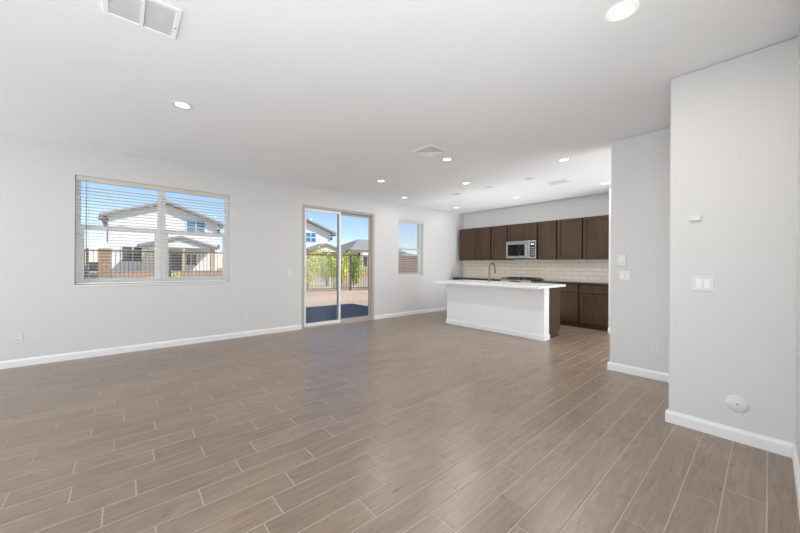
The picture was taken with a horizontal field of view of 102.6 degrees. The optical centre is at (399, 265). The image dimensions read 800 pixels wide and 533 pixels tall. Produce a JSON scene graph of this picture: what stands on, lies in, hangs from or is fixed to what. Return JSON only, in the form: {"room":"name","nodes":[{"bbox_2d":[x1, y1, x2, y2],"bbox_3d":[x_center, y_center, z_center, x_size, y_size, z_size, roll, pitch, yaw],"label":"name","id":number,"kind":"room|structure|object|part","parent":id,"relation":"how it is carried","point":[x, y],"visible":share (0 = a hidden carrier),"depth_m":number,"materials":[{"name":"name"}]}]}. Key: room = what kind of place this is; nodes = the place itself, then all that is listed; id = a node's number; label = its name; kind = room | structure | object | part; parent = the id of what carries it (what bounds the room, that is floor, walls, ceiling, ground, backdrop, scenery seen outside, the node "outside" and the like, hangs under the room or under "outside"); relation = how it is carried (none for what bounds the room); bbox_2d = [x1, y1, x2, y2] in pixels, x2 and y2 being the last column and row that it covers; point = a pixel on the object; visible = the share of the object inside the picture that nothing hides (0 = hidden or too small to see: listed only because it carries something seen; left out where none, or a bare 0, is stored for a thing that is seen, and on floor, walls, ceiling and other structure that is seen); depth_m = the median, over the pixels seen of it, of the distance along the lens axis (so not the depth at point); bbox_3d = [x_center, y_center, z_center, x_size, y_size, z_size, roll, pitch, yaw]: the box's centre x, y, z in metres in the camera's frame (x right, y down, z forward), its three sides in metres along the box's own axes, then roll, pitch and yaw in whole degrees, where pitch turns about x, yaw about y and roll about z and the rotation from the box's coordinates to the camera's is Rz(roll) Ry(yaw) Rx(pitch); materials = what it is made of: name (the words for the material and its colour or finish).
{"room":"empty living room","nodes":[
{"label":"empty living room","id":0,"kind":"room"},
{"bbox_2d":[0,133,462,360],"bbox_3d":[-2.951,-0.092,5.330,12.945,2.860,0.200,0,0,-41],"label":"wall","id":1,"kind":"structure","parent":0,"point":[40,300],"depth_m":4.74,"materials":[{"name":"paint"}]},
{"bbox_2d":[13,333,22,342],"bbox_3d":[-4.543,0.864,3.811,0.072,0.118,0.008,0,0,-41],"label":"wall outlet","id":2,"kind":"object","parent":1,"relation":"attached to","point":[17,337],"visible":1,"depth_m":3.81,"materials":[{"name":"white plastic"}]},
{"bbox_2d":[0,324,301,368],"bbox_3d":[-4.751,1.162,3.627,7.606,0.092,0.016,0,0,-41],"label":"baseboard","id":3,"kind":"structure","parent":1,"relation":"attached to","point":[6,364],"depth_m":4.50,"materials":[{"name":"paint"}]},
{"bbox_2d":[74,180,229,286],"bbox_3d":[-3.555,-0.441,4.777,1.809,1.444,0.189,0,0,-41],"label":"window","id":4,"kind":"structure","parent":1,"relation":"in","point":[160,269],"depth_m":4.76,"materials":[{"name":"white plastic"}]},
{"bbox_3d":[-3.930,-0.453,4.519,0.905,1.426,0.085,0,0,-41],"label":"frame","id":5,"kind":"part","parent":4,"relation":"part of","materials":[{"name":"white plastic"}]},
{"bbox_3d":[-3.923,-0.158,4.510,0.827,0.759,0.034,0,0,-41],"label":"sash","id":6,"kind":"part","parent":4,"relation":"part of","materials":[{"name":"white plastic"}]},
{"bbox_3d":[-3.531,0.271,4.744,1.809,0.020,0.103,0,0,-41],"label":"sill","id":7,"kind":"part","parent":4,"relation":"part of","materials":[{"name":"paint"}]},
{"bbox_2d":[76,175,228,283],"bbox_3d":[-3.526,-0.454,4.744,1.793,1.414,0.081,0,0,-41],"label":"window blind","id":8,"kind":"object","parent":4,"relation":"attached to","point":[78,177],"visible":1,"depth_m":4.64,"materials":[{"name":"plastic"}]},
{"bbox_3d":[-4.123,-0.439,4.242,0.002,1.356,0.055,0,0,-41],"label":"ladder cord","id":9,"kind":"part","parent":8,"relation":"part of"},
{"bbox_3d":[-3.539,0.243,4.753,1.785,0.020,0.050,0,0,-41],"label":"rail","id":10,"kind":"part","parent":8,"relation":"part of","materials":[{"name":"white plastic"}]},
{"bbox_3d":[-3.240,-0.154,5.105,0.822,0.759,0.034,0,0,-41],"label":"sash","id":11,"kind":"part","parent":4,"relation":"part of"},
{"bbox_3d":[-3.246,-0.449,5.114,0.900,1.426,0.085,0,0,-41],"label":"frame","id":12,"kind":"part","parent":4,"relation":"part of","materials":[{"name":"white plastic"}]},
{"bbox_2d":[301,204,374,328],"bbox_3d":[-1.270,0.032,6.745,1.724,2.397,0.123,0,0,-41],"label":"door","id":13,"kind":"structure","parent":1,"relation":"in","point":[339,212],"depth_m":6.71,"materials":[{"name":"beige plastic"}]},
{"bbox_3d":[-1.556,0.042,6.462,0.810,2.307,0.035,0,0,-41],"label":"sliding panel","id":14,"kind":"part","parent":13,"relation":"part of","materials":[{"name":"clear glass"}]},
{"bbox_3d":[-0.998,0.045,7.013,0.849,2.307,0.035,0,0,-41],"label":"fixed panel","id":15,"kind":"part","parent":13,"relation":"part of","materials":[{"name":"clear glass"}]},
{"bbox_2d":[374,307,446,319],"bbox_3d":[0.401,1.192,8.110,2.596,0.092,0.016,0,0,-41],"label":"baseboard","id":16,"kind":"structure","parent":1,"relation":"attached to","point":[440,308],"depth_m":7.94,"materials":[{"name":"paint"}]},
{"bbox_2d":[398,222,422,276],"bbox_3d":[0.232,-0.412,8.072,0.845,1.410,0.189,0,0,-41],"label":"window","id":17,"kind":"structure","parent":1,"relation":"in","point":[419,225],"depth_m":8.32,"materials":[{"name":"white plastic"}]},
{"bbox_3d":[0.204,-0.098,8.102,0.767,0.669,0.034,0,0,-41],"label":"sash","id":18,"kind":"part","parent":17,"relation":"part of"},
{"bbox_2d":[398,219,422,275],"bbox_3d":[0.256,-0.425,8.044,0.829,1.380,0.067,0,0,-41],"label":"window blind","id":19,"kind":"object","parent":17,"relation":"attached to","point":[400,220],"visible":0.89,"depth_m":8.05,"materials":[{"name":"plastic"}]},
{"bbox_2d":[0,310,799,532],"bbox_3d":[0.382,1.298,1.491,12.945,0.121,10.138,0,0,-41],"label":"floor","id":20,"kind":"structure","parent":0,"point":[416,423],"depth_m":2.18,"materials":[{"name":"brown tile"}]},
{"bbox_2d":[446,284,559,340],"bbox_3d":[1.943,0.812,6.299,0.692,0.872,2.127,0,0,-41],"label":"kitchen island","id":21,"kind":"object","parent":20,"relation":"on","point":[521,312],"visible":0.91,"depth_m":5.81,"materials":[{"name":"paint"}]},
{"bbox_3d":[1.754,1.200,6.136,0.196,0.092,2.127,0,0,-41],"label":"baseboard","id":22,"kind":"part","parent":21,"relation":"part of","materials":[{"name":"paint"}]},
{"bbox_2d":[434,280,565,288],"bbox_3d":[1.841,0.355,6.226,1.045,0.040,2.228,0,0,-41],"label":"island countertop","id":23,"kind":"structure","parent":21,"relation":"on","point":[463,282],"depth_m":5.85,"materials":[{"name":"white stone"}]},
{"bbox_2d":[488,263,495,281],"bbox_3d":[1.900,0.141,6.526,0.253,0.388,0.107,0,0,-41],"label":"kitchen faucet","id":24,"kind":"object","parent":23,"relation":"on","point":[489,279],"visible":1,"depth_m":6.48,"materials":[{"name":"silver metal"}]},
{"bbox_3d":[2.681,0.816,5.586,0.474,0.870,0.018,0,0,-41],"label":"panel","id":25,"kind":"part","parent":21,"relation":"part of","materials":[{"name":"brown wood"}]},
{"bbox_2d":[501,277,543,282],"bbox_3d":[2.882,0.771,7.628,0.692,0.964,0.762,0,0,-41],"label":"range","id":26,"kind":"object","parent":20,"relation":"on","point":[506,279],"visible":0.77,"depth_m":7.51,"materials":[{"name":"silver metal"}]},
{"bbox_3d":[2.682,0.407,7.453,0.054,0.140,0.756,0,0,-41],"label":"control panel","id":27,"kind":"part","parent":26,"relation":"part of","materials":[{"name":"silver metal"}]},
{"bbox_2d":[501,278,543,279],"bbox_3d":[2.910,0.331,7.650,0.624,0.015,0.762,0,0,-41],"label":"cooktop","id":28,"kind":"object","parent":26,"relation":"in","point":[501,278],"depth_m":7.49,"materials":[{"name":"black glass"}]},
{"bbox_2d":[533,282,579,326],"bbox_3d":[3.494,0.821,7.002,0.613,0.870,0.977,0,0,-41],"label":"base cabinet","id":29,"kind":"object","parent":20,"relation":"on","point":[570,294],"visible":0.32,"depth_m":6.57,"materials":[{"name":"brown wood"}]},
{"bbox_3d":[3.439,0.472,6.636,0.046,0.164,0.468,0,0,-41],"label":"drawer","id":30,"kind":"part","parent":29,"relation":"part of","materials":[{"name":"brown wood"}]},
{"bbox_3d":[3.437,0.858,6.636,0.046,0.584,0.468,0,0,-41],"label":"door","id":31,"kind":"part","parent":29,"relation":"part of","materials":[{"name":"brown wood"}]},
{"bbox_2d":[531,280,608,285],"bbox_3d":[3.657,0.366,6.790,0.631,0.040,1.513,0,0,-41],"label":"countertop","id":32,"kind":"structure","parent":29,"relation":"on","point":[535,281],"depth_m":6.60,"materials":[{"name":"stone"}]},
{"bbox_2d":[580,285,608,330],"bbox_3d":[3.991,0.824,6.431,0.613,0.870,0.528,0,0,-41],"label":"base cabinet","id":33,"kind":"object","parent":20,"relation":"on","point":[593,298],"visible":0.79,"depth_m":6.23,"materials":[{"name":"brown wood"}]},
{"bbox_3d":[3.778,0.860,6.244,0.046,0.584,0.496,0,0,-41],"label":"door","id":34,"kind":"part","parent":33,"relation":"part of","materials":[{"name":"brown wood"}]},
{"bbox_3d":[3.780,0.474,6.244,0.046,0.164,0.496,0,0,-41],"label":"drawer","id":35,"kind":"part","parent":33,"relation":"part of","materials":[{"name":"brown wood"}]},
{"bbox_3d":[2.178,0.813,8.514,0.613,0.870,1.490,0,0,-41],"label":"base cabinet","id":36,"kind":"object","parent":20,"relation":"on","visible":0},
{"bbox_2d":[452,277,500,280],"bbox_3d":[2.166,0.357,8.503,0.631,0.040,1.499,0,0,-41],"label":"countertop","id":37,"kind":"structure","parent":36,"relation":"on","point":[470,278],"depth_m":8.32,"materials":[{"name":"stone"}]},
{"bbox_2d":[0,0,799,213],"bbox_3d":[0.359,-1.562,1.536,12.945,0.120,10.258,0,0,-41],"label":"ceiling","id":38,"kind":"structure","parent":0,"point":[339,96],"depth_m":2.65,"materials":[{"name":"paint"}]},
{"bbox_2d":[102,0,181,40],"bbox_3d":[-1.534,-1.507,1.908,0.358,0.012,0.335,0,0,-41],"label":"ceiling vent","id":39,"kind":"object","parent":38,"relation":"in","point":[158,17],"visible":1,"depth_m":1.93,"materials":[{"name":"white metal"}]},
{"bbox_2d":[172,101,192,109],"bbox_3d":[-2.060,-1.513,3.032,0.164,0.007,0.164,0,0,-41],"label":"recessed light","id":40,"kind":"object","parent":38,"relation":"in","point":[180,104],"visible":1,"depth_m":3.03,"materials":[{"name":"white plastic"}]},
{"bbox_2d":[412,145,447,157],"bbox_3d":[0.391,-1.495,4.230,0.350,0.014,0.350,0,0,-41],"label":"ceiling vent","id":41,"kind":"object","parent":38,"relation":"in","point":[429,151],"visible":1,"depth_m":4.23,"materials":[{"name":"white metal"}]},
{"bbox_2d":[441,157,452,161],"bbox_3d":[0.666,-1.497,4.538,0.164,0.007,0.164,0,0,-41],"label":"recessed light","id":42,"kind":"object","parent":38,"relation":"in","point":[446,159],"visible":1,"depth_m":4.54,"materials":[{"name":"white"}]},
{"bbox_2d":[545,179,571,184],"bbox_3d":[2.821,-1.482,5.722,0.265,0.010,0.370,0,0,-41],"label":"ceiling vent","id":43,"kind":"object","parent":38,"relation":"in","point":[561,181],"visible":1,"depth_m":5.72,"materials":[{"name":"white metal"}]},
{"bbox_2d":[558,158,569,161],"bbox_3d":[2.316,-1.487,4.525,0.164,0.007,0.164,0,0,-41],"label":"recessed light","id":44,"kind":"object","parent":38,"relation":"in","point":[561,159],"visible":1,"depth_m":4.51,"materials":[{"name":"white plastic"}]},
{"bbox_2d":[606,0,638,21],"bbox_3d":[1.307,-1.493,1.885,0.164,0.007,0.164,0,0,-41],"label":"recessed light","id":45,"kind":"object","parent":38,"relation":"in","point":[623,10],"visible":1,"depth_m":1.88,"materials":[{"name":"white plastic"}]},
{"bbox_2d":[463,193,608,281],"bbox_3d":[3.348,-0.054,7.791,0.210,2.860,4.358,0,0,-41],"label":"wall","id":46,"kind":"structure","parent":0,"point":[590,270],"depth_m":7.59,"materials":[{"name":"tile"}]},
{"bbox_2d":[459,227,491,260],"bbox_3d":[2.137,-0.570,8.780,0.338,0.870,1.026,0,0,-41],"label":"upper cabinet","id":47,"kind":"object","parent":46,"relation":"attached to","point":[474,243],"visible":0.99,"depth_m":8.66,"materials":[{"name":"brown wood"}]},
{"bbox_3d":[1.868,-0.572,8.871,0.050,0.866,0.535,0,0,-41],"label":"filler panel","id":48,"kind":"part","parent":47,"relation":"part of","materials":[{"name":"brown wood"}]},
{"bbox_3d":[2.204,-0.569,8.485,0.050,0.864,0.456,0,0,-41],"label":"door","id":49,"kind":"part","parent":47,"relation":"part of","materials":[{"name":"brown wood"}]},
{"bbox_2d":[491,225,511,259],"bbox_3d":[2.628,-0.568,8.216,0.338,0.870,0.461,0,0,-41],"label":"upper cabinet","id":50,"kind":"object","parent":46,"relation":"attached to","point":[499,233],"visible":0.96,"depth_m":8.11,"materials":[{"name":"brown wood"}]},
{"bbox_2d":[508,222,537,241],"bbox_3d":[3.033,-0.792,7.753,0.338,0.416,0.759,0,0,-41],"label":"upper cabinet","id":51,"kind":"object","parent":46,"relation":"attached to","point":[523,231],"visible":0.92,"depth_m":7.61,"materials":[{"name":"brown wood"}]},
{"bbox_3d":[2.804,-0.792,7.797,0.050,0.410,0.356,0,0,-41],"label":"door","id":52,"kind":"part","parent":51,"relation":"part of","materials":[{"name":"brown wood"}]},
{"bbox_2d":[506,240,537,259],"bbox_3d":[2.988,-0.361,7.718,0.428,0.438,0.754,0,0,-41],"label":"microwave","id":53,"kind":"object","parent":51,"relation":"attached to","point":[515,250],"visible":0.97,"depth_m":7.58,"materials":[{"name":"silver metal"}]},
{"bbox_3d":[2.814,-0.369,7.681,0.028,0.416,0.581,0,0,-41],"label":"door","id":54,"kind":"part","parent":53,"relation":"part of","materials":[{"name":"silver metal"}]},
{"bbox_3d":[3.063,-0.368,7.396,0.028,0.416,0.171,0,0,-41],"label":"control panel","id":55,"kind":"part","parent":53,"relation":"part of","materials":[{"name":"silver metal"}]},
{"bbox_3d":[3.043,-0.791,7.522,0.050,0.410,0.362,0,0,-41],"label":"door","id":56,"kind":"part","parent":51,"relation":"part of","materials":[{"name":"brown wood"}]},
{"bbox_2d":[538,220,558,259],"bbox_3d":[3.423,-0.563,7.303,0.338,0.870,0.426,0,0,-41],"label":"upper cabinet","id":57,"kind":"object","parent":46,"relation":"attached to","point":[547,230],"visible":0.96,"depth_m":7.18,"materials":[{"name":"brown wood"}]},
{"bbox_2d":[557,215,608,259],"bbox_3d":[3.921,-0.560,6.731,0.338,0.870,1.083,0,0,-41],"label":"upper cabinet","id":58,"kind":"object","parent":46,"relation":"attached to","point":[585,237],"visible":0.67,"depth_m":6.61,"materials":[{"name":"brown wood"}]},
{"bbox_3d":[3.628,-0.560,6.848,0.050,0.864,0.488,0,0,-41],"label":"door","id":59,"kind":"part","parent":58,"relation":"part of","materials":[{"name":"brown wood"}]},
{"bbox_3d":[3.983,-0.558,6.441,0.050,0.864,0.532,0,0,-41],"label":"door","id":60,"kind":"part","parent":58,"relation":"part of","materials":[{"name":"brown wood"}]},
{"bbox_2d":[608,186,610,327],"bbox_3d":[4.193,-0.049,6.168,0.665,2.860,0.120,0,0,-41],"label":"wall","id":61,"kind":"structure","parent":0,"point":[609,186],"depth_m":5.98,"materials":[{"name":"paint"}]},
{"bbox_2d":[610,127,669,373],"bbox_3d":[2.940,-0.057,3.597,0.300,2.860,0.926,0,0,-41],"label":"wall","id":62,"kind":"structure","parent":0,"point":[640,164],"depth_m":3.62,"materials":[{"name":"paint"}]},
{"bbox_2d":[617,255,625,265],"bbox_3d":[2.595,-0.059,3.750,0.019,0.124,0.090,0,0,-41],"label":"wall control","id":63,"kind":"object","parent":62,"relation":"attached to","point":[621,259],"visible":1,"depth_m":3.74,"materials":[{"name":"white plastic"}]},
{"bbox_2d":[619,271,630,280],"bbox_3d":[2.616,0.124,3.731,0.011,0.118,0.118,0,0,-41],"label":"light switch","id":64,"kind":"object","parent":62,"relation":"attached to","point":[623,275],"visible":1,"depth_m":3.73,"materials":[{"name":"white plastic"}]},
{"bbox_2d":[608,362,668,382],"bbox_3d":[2.743,1.206,3.575,0.016,0.092,0.742,0,0,-41],"label":"baseboard","id":65,"kind":"structure","parent":62,"relation":"attached to","point":[641,372],"depth_m":3.61,"materials":[{"name":"paint"}]},
{"bbox_2d":[651,341,658,352],"bbox_3d":[2.799,0.898,3.517,0.008,0.118,0.072,0,0,-41],"label":"wall outlet","id":66,"kind":"object","parent":62,"relation":"attached to","point":[654,345],"visible":1,"depth_m":3.52,"materials":[{"name":"white plastic"}]},
{"bbox_2d":[669,37,797,443],"bbox_3d":[2.948,-0.057,2.730,1.426,2.860,0.792,0,0,-41],"label":"wall","id":67,"kind":"structure","parent":0,"point":[734,122],"depth_m":2.28,"materials":[{"name":"paint"}]},
{"bbox_2d":[689,215,700,220],"bbox_3d":[2.244,-0.359,2.437,0.024,0.040,0.068,0,0,-41],"label":"wall sensor","id":68,"kind":"object","parent":67,"relation":"attached to","point":[694,217],"visible":1,"depth_m":2.43,"materials":[{"name":"white plastic"}]},
{"bbox_2d":[692,275,713,291],"bbox_3d":[2.275,0.136,2.407,0.011,0.118,0.118,0,0,-41],"label":"light switch","id":69,"kind":"object","parent":67,"relation":"attached to","point":[699,282],"visible":1,"depth_m":2.41,"materials":[{"name":"white plastic"}]},
{"bbox_2d":[665,409,793,457],"bbox_3d":[2.342,1.204,2.319,0.016,0.092,0.658,0,0,-41],"label":"baseboard","id":70,"kind":"structure","parent":67,"relation":"attached to","point":[777,446],"depth_m":2.28,"materials":[{"name":"paint"}]},
{"bbox_2d":[725,395,749,412],"bbox_3d":[2.387,0.982,2.267,0.019,0.124,0.124,0,0,-41],"label":"round cover plate","id":71,"kind":"object","parent":67,"relation":"attached to","point":[736,403],"visible":1,"depth_m":2.26,"materials":[{"name":"white plastic"}]},
{"bbox_2d":[796,25,799,467],"bbox_3d":[1.799,-0.063,1.325,2.153,2.860,0.120,0,0,-41],"label":"wall","id":72,"kind":"structure","parent":0,"point":[798,152],"depth_m":1.97,"materials":[{"name":"paint"}]},
{"bbox_2d":[792,444,799,518],"bbox_3d":[1.747,1.200,1.376,2.153,0.092,0.016,0,0,-41],"label":"baseboard","id":73,"kind":"structure","parent":72,"relation":"attached to","point":[796,469],"depth_m":1.81,"materials":[{"name":"paint"}]},
{"label":"outside","id":74,"kind":"structure","parent":0,"visible":0},
{"bbox_2d":[85,268,367,306],"bbox_3d":[-30.084,1.407,57.403,150.000,0.500,113.910,0,0,-41],"label":"ground","id":75,"kind":"structure","parent":74,"point":[319,284],"depth_m":19.67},
{"bbox_2d":[85,262,96,273],"bbox_3d":[-40.014,0.347,42.087,1.740,1.500,4.270,0,0,-41],"label":"parked car","id":76,"kind":"object","parent":75,"relation":"on","point":[90,263],"visible":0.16,"depth_m":40.54,"materials":[{"name":"grey metal"}]},
{"bbox_2d":[98,200,223,276],"bbox_3d":[-24.339,-2.384,32.854,9.320,7.150,12.860,0,0,-41],"label":"house","id":77,"kind":"structure","parent":75,"relation":"on","point":[130,244],"depth_m":28.80,"materials":[{"name":"white paint"}]},
{"bbox_3d":[-23.494,-0.994,28.181,1.410,1.280,0.030,0,0,-41],"label":"pane","id":78,"kind":"part","parent":77,"relation":"part of","materials":[{"name":"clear glass"}]},
{"bbox_3d":[-21.064,0.010,30.294,1.100,2.300,0.080,0,0,-41],"label":"door","id":79,"kind":"part","parent":77,"relation":"part of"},
{"bbox_3d":[-19.583,-0.331,28.990,0.220,3.100,0.350,0,0,-41],"label":"porch post","id":80,"kind":"part","parent":77,"relation":"part of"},
{"bbox_3d":[-20.235,-0.535,31.020,0.760,0.960,0.030,0,0,-41],"label":"pane","id":81,"kind":"part","parent":77,"relation":"part of","materials":[{"name":"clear glass"}]},
{"bbox_3d":[-19.925,-3.673,31.273,1.470,1.260,0.030,0,0,-41],"label":"pane","id":82,"kind":"part","parent":77,"relation":"part of","materials":[{"name":"blue glass"}]},
{"bbox_3d":[-17.856,-0.236,30.494,0.340,2.930,0.350,0,0,-41],"label":"porch post","id":83,"kind":"part","parent":77,"relation":"part of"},
{"bbox_2d":[113,270,367,277],"bbox_3d":[-11.457,0.868,31.131,24.460,0.800,0.360,0,0,-41],"label":"brick wall","id":84,"kind":"structure","parent":75,"relation":"on","point":[119,274],"depth_m":25.71,"materials":[{"name":"beige brick"}]},
{"bbox_2d":[306,246,325,287],"bbox_3d":[-4.984,0.099,17.403,1.785,2.292,1.737,0,0,3],"label":"desert shrub","id":85,"kind":"object","parent":75,"relation":"on","point":[311,271],"visible":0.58,"depth_m":17.21,"materials":[{"name":"green plant"}]},
{"bbox_2d":[311,247,335,285],"bbox_3d":[-4.711,0.064,20.211,1.865,2.562,1.994,0,0,-10],"label":"desert shrub","id":86,"kind":"object","parent":75,"relation":"on","point":[327,267],"visible":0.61,"depth_m":20.01,"materials":[{"name":"green plant"}]},
{"bbox_2d":[306,218,344,269],"bbox_3d":[-14.631,-2.326,41.303,9.460,7.150,12.860,0,0,-41],"label":"house","id":87,"kind":"structure","parent":75,"relation":"on","point":[317,235],"depth_m":39.28,"materials":[{"name":"white paint"}]},
{"bbox_3d":[-10.902,-3.394,39.128,1.260,1.090,0.030,0,0,-41],"label":"pane","id":88,"kind":"part","parent":87,"relation":"part of","materials":[{"name":"blue glass"}]},
{"bbox_2d":[306,303,367,322],"bbox_3d":[-2.453,1.286,7.874,4.850,0.070,2.911,0,0,-41],"label":"patio slab","id":89,"kind":"object","parent":75,"relation":"on","point":[329,312],"visible":0.2,"depth_m":8.52,"materials":[{"name":"concrete"}]},
{"bbox_2d":[330,250,349,284],"bbox_3d":[-3.279,0.196,17.842,1.311,2.112,1.366,0,0,-33],"label":"desert shrub","id":90,"kind":"object","parent":75,"relation":"on","point":[333,258],"visible":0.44,"depth_m":17.71,"materials":[{"name":"green plant"}]},
{"bbox_2d":[345,243,362,285],"bbox_3d":[-2.854,-0.060,19.610,1.122,2.630,1.286,0,0,-32],"label":"desert shrub","id":91,"kind":"object","parent":75,"relation":"on","point":[354,275],"visible":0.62,"depth_m":19.57,"materials":[{"name":"green plant"}]},
{"bbox_2d":[348,259,367,283],"bbox_3d":[-2.962,0.314,22.038,1.497,2.087,1.334,0,0,-40],"label":"desert shrub","id":92,"kind":"object","parent":75,"relation":"on","point":[361,267],"visible":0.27,"depth_m":22.07,"materials":[{"name":"green plant"}]},
{"bbox_2d":[330,239,405,269],"bbox_3d":[-5.055,-1.194,46.104,9.540,5.000,7.800,0,0,-41],"label":"house","id":93,"kind":"structure","parent":75,"relation":"on","point":[360,245],"depth_m":42.48,"materials":[{"name":"beige paint"}]},
{"bbox_3d":[-5.078,-0.194,41.555,0.400,3.000,0.400,0,0,-41],"label":"porch post","id":94,"kind":"part","parent":93,"relation":"part of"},
{"bbox_3d":[-4.297,-0.440,42.638,1.460,1.360,0.030,0,0,-41],"label":"pane","id":95,"kind":"part","parent":93,"relation":"part of","materials":[{"name":"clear glass"}]},
{"bbox_2d":[398,256,416,272],"bbox_3d":[5.210,0.502,17.013,12.020,1.730,0.440,0,0,-27],"label":"wall","id":96,"kind":"structure","parent":75,"relation":"on","point":[403,266],"depth_m":14.46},
{"bbox_2d":[401,253,416,256],"bbox_3d":[-2.363,-0.828,60.221,10.540,4.300,8.040,0,0,-41],"label":"house","id":97,"kind":"structure","parent":75,"relation":"on","point":[414,255],"depth_m":59.24,"materials":[{"name":"beige paint"}]},
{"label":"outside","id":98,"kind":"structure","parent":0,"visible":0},
{"bbox_2d":[306,287,367,302],"bbox_3d":[-3.896,1.173,14.158,26.010,0.299,6.056,0,0,-27],"label":"ground berm","id":99,"kind":"structure","parent":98,"point":[312,296],"depth_m":12.40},
{"bbox_2d":[85,248,367,290],"bbox_3d":[-4.831,0.337,11.984,10.376,1.660,0.065,0,0,-27],"label":"iron fence","id":100,"kind":"object","parent":99,"relation":"on","point":[170,252],"visible":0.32,"depth_m":10.87,"materials":[{"name":"black metal"}]},
{"bbox_3d":[-9.442,0.310,9.671,0.060,1.660,0.060,0,0,-27],"label":"post","id":101,"kind":"part","parent":100,"relation":"part of","materials":[{"name":"black metal"}]},
{"bbox_3d":[-7.598,0.321,10.596,0.060,1.660,0.060,0,0,-27],"label":"post","id":102,"kind":"part","parent":100,"relation":"part of","materials":[{"name":"black metal"}]},
{"bbox_3d":[-4.827,-0.422,11.984,10.376,0.038,0.036,0,0,-27],"label":"rail","id":103,"kind":"part","parent":100,"relation":"part of","materials":[{"name":"black metal"}]},
{"bbox_3d":[-4.835,0.930,11.984,10.376,0.035,0.036,0,0,-27],"label":"rail","id":104,"kind":"part","parent":100,"relation":"part of","materials":[{"name":"black metal"}]},
{"bbox_3d":[-2.065,0.354,13.371,0.060,1.660,0.060,0,0,-27],"label":"post","id":105,"kind":"part","parent":100,"relation":"part of","materials":[{"name":"black metal"}]},
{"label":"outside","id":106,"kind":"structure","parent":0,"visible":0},
{"bbox_2d":[306,277,367,281],"bbox_3d":[-5.992,1.290,29.724,150.000,0.020,5.700,0,0,-41],"label":"street","id":107,"kind":"structure","parent":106,"point":[365,278],"depth_m":28.88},
{"bbox_2d":[98,248,110,276],"bbox_3d":[-19.323,0.061,20.966,0.640,2.320,0.860,0,0,-41],"label":"wall","id":108,"kind":"structure","parent":107,"relation":"on","point":[107,259],"depth_m":20.67,"materials":[{"name":"beige brick"}]}
]}

